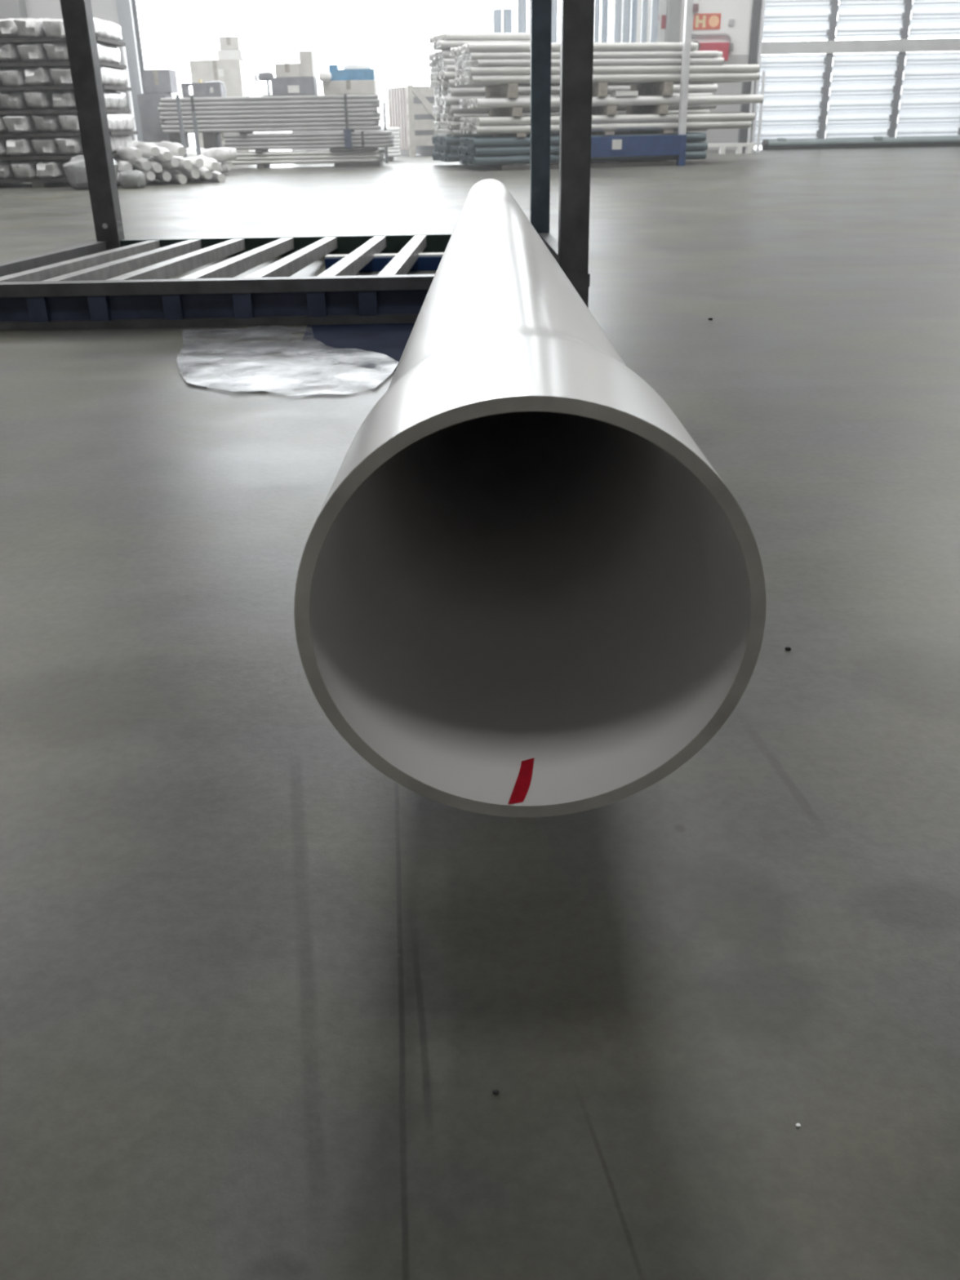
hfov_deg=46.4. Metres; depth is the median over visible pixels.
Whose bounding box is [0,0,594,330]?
storage rack
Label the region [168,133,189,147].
support block
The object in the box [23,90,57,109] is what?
wrapped bundle
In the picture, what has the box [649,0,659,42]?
pipe
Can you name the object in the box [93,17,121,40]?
wrapped bundle
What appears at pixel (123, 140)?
wrapped bundle
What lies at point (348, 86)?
carton
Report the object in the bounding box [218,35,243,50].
carton
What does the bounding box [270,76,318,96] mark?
carton
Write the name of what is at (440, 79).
bundle
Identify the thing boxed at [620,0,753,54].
wall
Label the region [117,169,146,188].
plastic sack
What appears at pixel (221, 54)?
foam slab
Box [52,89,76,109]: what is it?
wrapped bundle
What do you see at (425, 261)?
batten
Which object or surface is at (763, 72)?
upright
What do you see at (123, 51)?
tube
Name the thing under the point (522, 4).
pipe
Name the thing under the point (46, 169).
wrapped bundle
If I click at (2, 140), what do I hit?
wrapped bundle
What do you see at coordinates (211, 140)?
support block
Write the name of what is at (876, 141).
barrier
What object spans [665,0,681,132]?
trim
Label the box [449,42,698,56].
bundle
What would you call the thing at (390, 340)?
sheet
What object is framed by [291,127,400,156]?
bundle
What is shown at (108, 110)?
board
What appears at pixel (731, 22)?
wall switch
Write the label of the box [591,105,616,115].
bearer
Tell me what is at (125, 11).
trim
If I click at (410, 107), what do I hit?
crate
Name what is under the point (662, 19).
notice
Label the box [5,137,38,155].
wrapped bundle
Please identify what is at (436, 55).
bundle
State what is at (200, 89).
crate
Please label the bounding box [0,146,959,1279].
floor
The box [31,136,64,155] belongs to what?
wrapped bundle
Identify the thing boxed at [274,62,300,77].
carton
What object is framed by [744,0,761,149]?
trim
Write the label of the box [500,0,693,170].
storage rack
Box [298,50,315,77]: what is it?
carton
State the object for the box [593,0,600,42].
pipe
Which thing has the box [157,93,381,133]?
bundle
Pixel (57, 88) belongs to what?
board
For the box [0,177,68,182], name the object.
board
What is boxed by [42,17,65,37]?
wrapped bundle
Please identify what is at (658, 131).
bearer
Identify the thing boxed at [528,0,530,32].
pipe
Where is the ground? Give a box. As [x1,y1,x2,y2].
[187,115,898,155]
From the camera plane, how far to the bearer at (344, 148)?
15.06 m
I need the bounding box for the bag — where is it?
[318,71,331,81]
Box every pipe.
[293,178,765,817]
[493,8,502,32]
[502,8,511,32]
[517,0,526,32]
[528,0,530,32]
[551,0,557,42]
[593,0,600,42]
[600,0,608,42]
[613,0,622,42]
[622,0,631,42]
[630,0,637,42]
[640,0,648,42]
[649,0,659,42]
[691,4,733,51]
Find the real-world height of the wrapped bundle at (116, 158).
0.184 m
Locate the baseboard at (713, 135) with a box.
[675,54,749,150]
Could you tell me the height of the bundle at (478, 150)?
0.306 m
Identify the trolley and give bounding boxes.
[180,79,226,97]
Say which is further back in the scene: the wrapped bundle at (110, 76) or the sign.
the sign
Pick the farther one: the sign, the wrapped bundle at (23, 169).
the sign
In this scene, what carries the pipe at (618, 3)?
on the floor at (267, 995)
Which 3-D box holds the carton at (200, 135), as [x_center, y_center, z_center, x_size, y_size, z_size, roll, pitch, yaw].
[-3.997,-7.973,17.544,0.800,0.902,0.604,-1,25,0]
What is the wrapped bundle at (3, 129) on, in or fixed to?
on the board at (133, 132)
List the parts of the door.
cross rail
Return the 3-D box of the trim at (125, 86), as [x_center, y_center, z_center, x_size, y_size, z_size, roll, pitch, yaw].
[-6.024,-8.893,18.946,0.240,1.450,0.050,-1,25,0]
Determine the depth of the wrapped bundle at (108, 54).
11.44 m
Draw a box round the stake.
[382,102,388,163]
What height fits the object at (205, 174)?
0.147 m
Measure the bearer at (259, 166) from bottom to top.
0.050 m
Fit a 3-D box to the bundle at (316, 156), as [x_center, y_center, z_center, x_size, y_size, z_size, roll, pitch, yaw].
[-2.337,-6.619,15.348,2.050,0.150,0.450,-1,25,0]
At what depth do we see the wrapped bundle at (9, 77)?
11.09 m
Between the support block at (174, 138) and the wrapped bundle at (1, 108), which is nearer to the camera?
the wrapped bundle at (1, 108)
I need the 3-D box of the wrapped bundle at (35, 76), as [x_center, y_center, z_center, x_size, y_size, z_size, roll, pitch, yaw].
[-4.411,-5.793,11.546,0.265,0.187,1.132,-1,25,1]
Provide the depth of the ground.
42.55 m
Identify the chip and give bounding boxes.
[492,1088,499,1094]
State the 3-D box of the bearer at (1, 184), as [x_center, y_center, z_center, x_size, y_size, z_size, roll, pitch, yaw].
[-5.130,-4.870,11.947,0.120,0.050,1.050,-1,25,0]
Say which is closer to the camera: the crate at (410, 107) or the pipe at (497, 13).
the pipe at (497, 13)
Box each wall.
[25,0,146,110]
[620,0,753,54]
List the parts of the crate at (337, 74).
corner post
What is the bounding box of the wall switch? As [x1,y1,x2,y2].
[728,19,734,26]
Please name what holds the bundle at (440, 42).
on the bundle at (436, 55)
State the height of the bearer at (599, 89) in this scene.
0.150 m
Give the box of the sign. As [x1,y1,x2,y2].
[693,13,720,29]
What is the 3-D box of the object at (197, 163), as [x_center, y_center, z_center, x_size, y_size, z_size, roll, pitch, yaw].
[-3.279,-5.236,12.289,0.132,0.133,1.505,-13,28,-24]
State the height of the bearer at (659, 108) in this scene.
0.100 m
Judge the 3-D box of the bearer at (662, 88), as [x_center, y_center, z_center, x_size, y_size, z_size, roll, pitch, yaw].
[2.131,-6.860,13.963,0.110,0.150,1.170,-7,26,-12]
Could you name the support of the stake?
on the floor at (267, 995)
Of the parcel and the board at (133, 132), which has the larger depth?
the parcel
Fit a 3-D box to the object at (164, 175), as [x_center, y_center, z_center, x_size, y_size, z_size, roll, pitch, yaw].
[-3.600,-5.066,12.154,0.138,0.154,1.506,-14,28,-26]
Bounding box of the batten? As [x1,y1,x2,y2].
[324,252,444,271]
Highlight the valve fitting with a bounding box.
[254,71,274,96]
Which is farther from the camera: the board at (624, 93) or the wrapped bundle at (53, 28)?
the board at (624, 93)
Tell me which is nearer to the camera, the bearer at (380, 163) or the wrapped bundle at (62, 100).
the wrapped bundle at (62, 100)
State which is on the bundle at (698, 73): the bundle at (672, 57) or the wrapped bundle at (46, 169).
the bundle at (672, 57)
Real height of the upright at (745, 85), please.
1.150 m
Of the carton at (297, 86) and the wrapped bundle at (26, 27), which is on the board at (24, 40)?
the wrapped bundle at (26, 27)
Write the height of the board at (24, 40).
0.033 m
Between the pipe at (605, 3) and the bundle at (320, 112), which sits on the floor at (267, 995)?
the pipe at (605, 3)
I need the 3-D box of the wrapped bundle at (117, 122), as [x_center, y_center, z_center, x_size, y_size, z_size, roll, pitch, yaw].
[-3.875,-5.424,11.739,0.264,0.186,1.133,0,25,1]
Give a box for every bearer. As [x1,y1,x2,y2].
[0,182,22,186]
[238,132,253,133]
[255,149,268,152]
[256,164,270,168]
[329,147,378,151]
[334,161,382,167]
[387,156,394,160]
[461,163,514,169]
[484,83,518,98]
[488,106,522,116]
[493,133,526,137]
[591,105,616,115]
[591,131,613,134]
[592,82,608,97]
[615,160,666,162]
[626,104,668,114]
[630,81,673,96]
[630,129,672,133]
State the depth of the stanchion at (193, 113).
12.19 m
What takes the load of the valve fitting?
on the bundle at (320, 112)
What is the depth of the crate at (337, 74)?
14.79 m
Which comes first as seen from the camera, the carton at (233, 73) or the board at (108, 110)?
the board at (108, 110)
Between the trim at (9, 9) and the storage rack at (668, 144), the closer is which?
the storage rack at (668, 144)
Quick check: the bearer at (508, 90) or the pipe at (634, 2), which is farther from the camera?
the pipe at (634, 2)
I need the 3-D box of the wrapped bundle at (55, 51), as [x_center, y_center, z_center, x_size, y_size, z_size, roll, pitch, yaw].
[-4.176,-6.000,11.462,0.254,0.184,1.140,-1,25,0]
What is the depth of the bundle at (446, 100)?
14.41 m
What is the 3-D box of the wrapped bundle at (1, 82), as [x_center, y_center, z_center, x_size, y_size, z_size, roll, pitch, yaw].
[-4.935,-5.806,11.579,0.254,0.184,1.140,-2,24,-1]
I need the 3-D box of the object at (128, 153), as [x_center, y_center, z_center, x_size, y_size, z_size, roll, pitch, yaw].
[-3.830,-5.160,11.870,0.148,0.142,1.506,-14,28,-26]
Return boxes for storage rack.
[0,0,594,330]
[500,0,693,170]
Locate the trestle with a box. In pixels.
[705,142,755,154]
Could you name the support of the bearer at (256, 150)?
on the bundle at (316, 156)
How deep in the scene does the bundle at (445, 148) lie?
14.51 m
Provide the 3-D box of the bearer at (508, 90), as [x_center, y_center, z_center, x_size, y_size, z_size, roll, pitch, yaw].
[0.255,-6.642,13.570,0.110,0.150,1.170,-7,26,-12]
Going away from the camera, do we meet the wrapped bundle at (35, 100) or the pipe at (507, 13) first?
the wrapped bundle at (35, 100)
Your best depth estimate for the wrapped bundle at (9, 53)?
11.02 m
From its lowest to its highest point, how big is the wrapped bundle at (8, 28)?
0.186 m
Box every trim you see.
[0,0,27,19]
[115,0,145,157]
[119,68,133,141]
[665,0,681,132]
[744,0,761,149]
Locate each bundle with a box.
[0,18,23,38]
[0,42,22,62]
[0,67,4,87]
[0,67,29,86]
[0,91,8,111]
[0,91,46,110]
[0,114,10,133]
[0,137,13,155]
[0,160,21,178]
[2,114,51,133]
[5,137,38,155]
[10,160,43,178]
[13,17,47,37]
[16,42,54,62]
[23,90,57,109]
[24,66,55,86]
[31,113,74,133]
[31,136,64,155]
[35,159,70,178]
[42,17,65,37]
[42,42,69,62]
[48,66,72,85]
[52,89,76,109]
[53,136,83,155]
[58,113,79,132]
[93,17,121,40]
[97,42,119,64]
[100,65,127,86]
[103,89,126,109]
[106,113,134,132]
[110,134,133,152]
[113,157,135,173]
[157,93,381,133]
[222,130,394,150]
[231,149,385,164]
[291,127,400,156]
[428,49,457,61]
[428,57,456,73]
[429,32,530,50]
[429,71,706,88]
[431,133,628,161]
[432,83,717,113]
[433,108,710,136]
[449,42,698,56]
[454,50,724,69]
[454,64,759,86]
[457,132,707,165]
[459,93,764,108]
[459,111,755,133]
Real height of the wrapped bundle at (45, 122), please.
0.191 m
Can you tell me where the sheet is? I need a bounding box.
[300,323,414,371]
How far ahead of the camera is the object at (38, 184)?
11.53 m
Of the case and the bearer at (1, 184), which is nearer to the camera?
the bearer at (1, 184)
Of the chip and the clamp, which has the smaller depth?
the chip
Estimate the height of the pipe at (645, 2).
4.200 m
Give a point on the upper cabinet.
(720, 46)
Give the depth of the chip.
0.73 m
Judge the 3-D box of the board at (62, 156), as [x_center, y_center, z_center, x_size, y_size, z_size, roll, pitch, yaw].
[-4.477,-5.109,11.835,1.434,0.033,1.000,-1,25,0]
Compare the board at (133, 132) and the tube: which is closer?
the board at (133, 132)
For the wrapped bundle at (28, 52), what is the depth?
11.00 m
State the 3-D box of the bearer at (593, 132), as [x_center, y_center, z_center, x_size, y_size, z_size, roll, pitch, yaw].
[1.429,-6.347,14.015,0.110,0.040,1.170,-7,26,-12]
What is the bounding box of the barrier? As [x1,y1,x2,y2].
[761,136,959,150]
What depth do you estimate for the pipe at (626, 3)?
15.25 m
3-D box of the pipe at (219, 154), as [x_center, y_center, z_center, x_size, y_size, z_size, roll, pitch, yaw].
[-3.381,-5.842,13.503,0.734,0.168,0.165,-4,25,-7]
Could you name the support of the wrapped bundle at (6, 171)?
on the board at (64, 179)
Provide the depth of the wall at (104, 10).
18.32 m
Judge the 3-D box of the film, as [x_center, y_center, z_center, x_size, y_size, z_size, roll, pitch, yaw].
[-0.531,-0.769,3.027,0.557,0.004,1.045,-8,26,-14]
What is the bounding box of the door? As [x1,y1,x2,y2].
[754,0,959,145]
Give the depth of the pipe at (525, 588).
0.76 m
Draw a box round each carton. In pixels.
[141,69,178,93]
[189,59,249,97]
[198,132,255,163]
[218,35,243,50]
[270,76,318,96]
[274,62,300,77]
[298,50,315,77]
[322,80,377,94]
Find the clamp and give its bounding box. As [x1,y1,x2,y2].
[343,128,351,148]
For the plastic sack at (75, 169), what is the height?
0.334 m
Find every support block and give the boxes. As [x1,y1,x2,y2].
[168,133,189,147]
[202,133,222,149]
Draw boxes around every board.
[0,36,126,46]
[0,61,126,68]
[0,84,132,91]
[0,108,130,114]
[0,130,137,137]
[0,153,119,160]
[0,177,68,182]
[609,90,638,96]
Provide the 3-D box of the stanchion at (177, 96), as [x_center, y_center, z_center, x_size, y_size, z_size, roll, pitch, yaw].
[-3.282,-5.556,12.387,0.170,0.860,0.170,-1,25,0]
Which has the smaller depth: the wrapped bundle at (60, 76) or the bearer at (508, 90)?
the wrapped bundle at (60, 76)
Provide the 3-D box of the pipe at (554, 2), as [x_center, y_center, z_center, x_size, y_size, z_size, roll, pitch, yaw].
[1.009,-8.798,15.215,0.098,4.200,0.100,-1,25,0]
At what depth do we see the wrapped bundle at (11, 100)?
11.21 m
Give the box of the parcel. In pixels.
[343,62,371,69]
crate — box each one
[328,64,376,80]
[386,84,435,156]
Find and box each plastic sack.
[62,155,118,190]
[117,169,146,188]
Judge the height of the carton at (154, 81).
0.290 m
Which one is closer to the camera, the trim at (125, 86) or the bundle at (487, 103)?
the bundle at (487, 103)
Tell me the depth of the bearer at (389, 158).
16.95 m
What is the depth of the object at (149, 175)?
11.46 m
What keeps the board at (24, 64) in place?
on the wrapped bundle at (110, 76)
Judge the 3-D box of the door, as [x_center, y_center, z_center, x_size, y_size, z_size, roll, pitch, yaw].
[7.096,-10.636,18.370,4.860,4.540,0.102,-1,25,0]
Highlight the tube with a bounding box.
[121,46,137,140]
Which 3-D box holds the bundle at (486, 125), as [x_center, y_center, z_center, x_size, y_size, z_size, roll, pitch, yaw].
[1.560,-6.432,13.932,3.579,0.187,0.995,-7,26,-12]
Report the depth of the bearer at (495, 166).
13.89 m
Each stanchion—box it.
[175,94,187,157]
[191,111,204,180]
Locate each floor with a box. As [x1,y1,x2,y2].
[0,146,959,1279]
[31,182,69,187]
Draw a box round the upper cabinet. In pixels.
[692,40,728,61]
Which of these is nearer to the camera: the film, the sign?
the film
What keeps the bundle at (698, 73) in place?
on the bearer at (599, 89)
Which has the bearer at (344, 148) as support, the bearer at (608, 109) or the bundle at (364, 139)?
the bundle at (364, 139)
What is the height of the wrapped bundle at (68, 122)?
0.194 m
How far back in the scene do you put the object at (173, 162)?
11.60 m
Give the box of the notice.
[657,14,666,32]
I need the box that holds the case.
[137,93,173,158]
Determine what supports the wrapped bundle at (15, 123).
on the board at (133, 132)
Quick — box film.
[177,325,397,395]
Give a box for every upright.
[737,81,750,152]
[746,80,754,142]
[755,71,765,152]
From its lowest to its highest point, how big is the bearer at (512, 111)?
0.100 m
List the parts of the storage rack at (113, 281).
rail, post, rail, skirt plate, post, rail, post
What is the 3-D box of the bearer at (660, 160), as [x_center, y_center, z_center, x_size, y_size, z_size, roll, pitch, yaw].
[1.968,-6.368,14.867,0.110,0.060,2.440,-7,26,-12]
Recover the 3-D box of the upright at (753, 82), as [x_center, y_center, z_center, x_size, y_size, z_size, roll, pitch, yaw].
[4.230,-8.245,17.510,0.040,1.150,0.040,-1,25,0]
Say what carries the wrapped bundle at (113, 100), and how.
on the board at (108, 110)
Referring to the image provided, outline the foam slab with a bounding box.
[216,49,247,60]
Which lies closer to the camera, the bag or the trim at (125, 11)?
the bag
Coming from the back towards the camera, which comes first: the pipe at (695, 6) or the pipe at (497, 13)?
the pipe at (695, 6)
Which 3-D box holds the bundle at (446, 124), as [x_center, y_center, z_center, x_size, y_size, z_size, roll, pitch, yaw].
[1.214,-6.962,15.068,3.588,0.270,0.990,-7,26,-12]
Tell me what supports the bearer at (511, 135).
on the bundle at (478, 150)

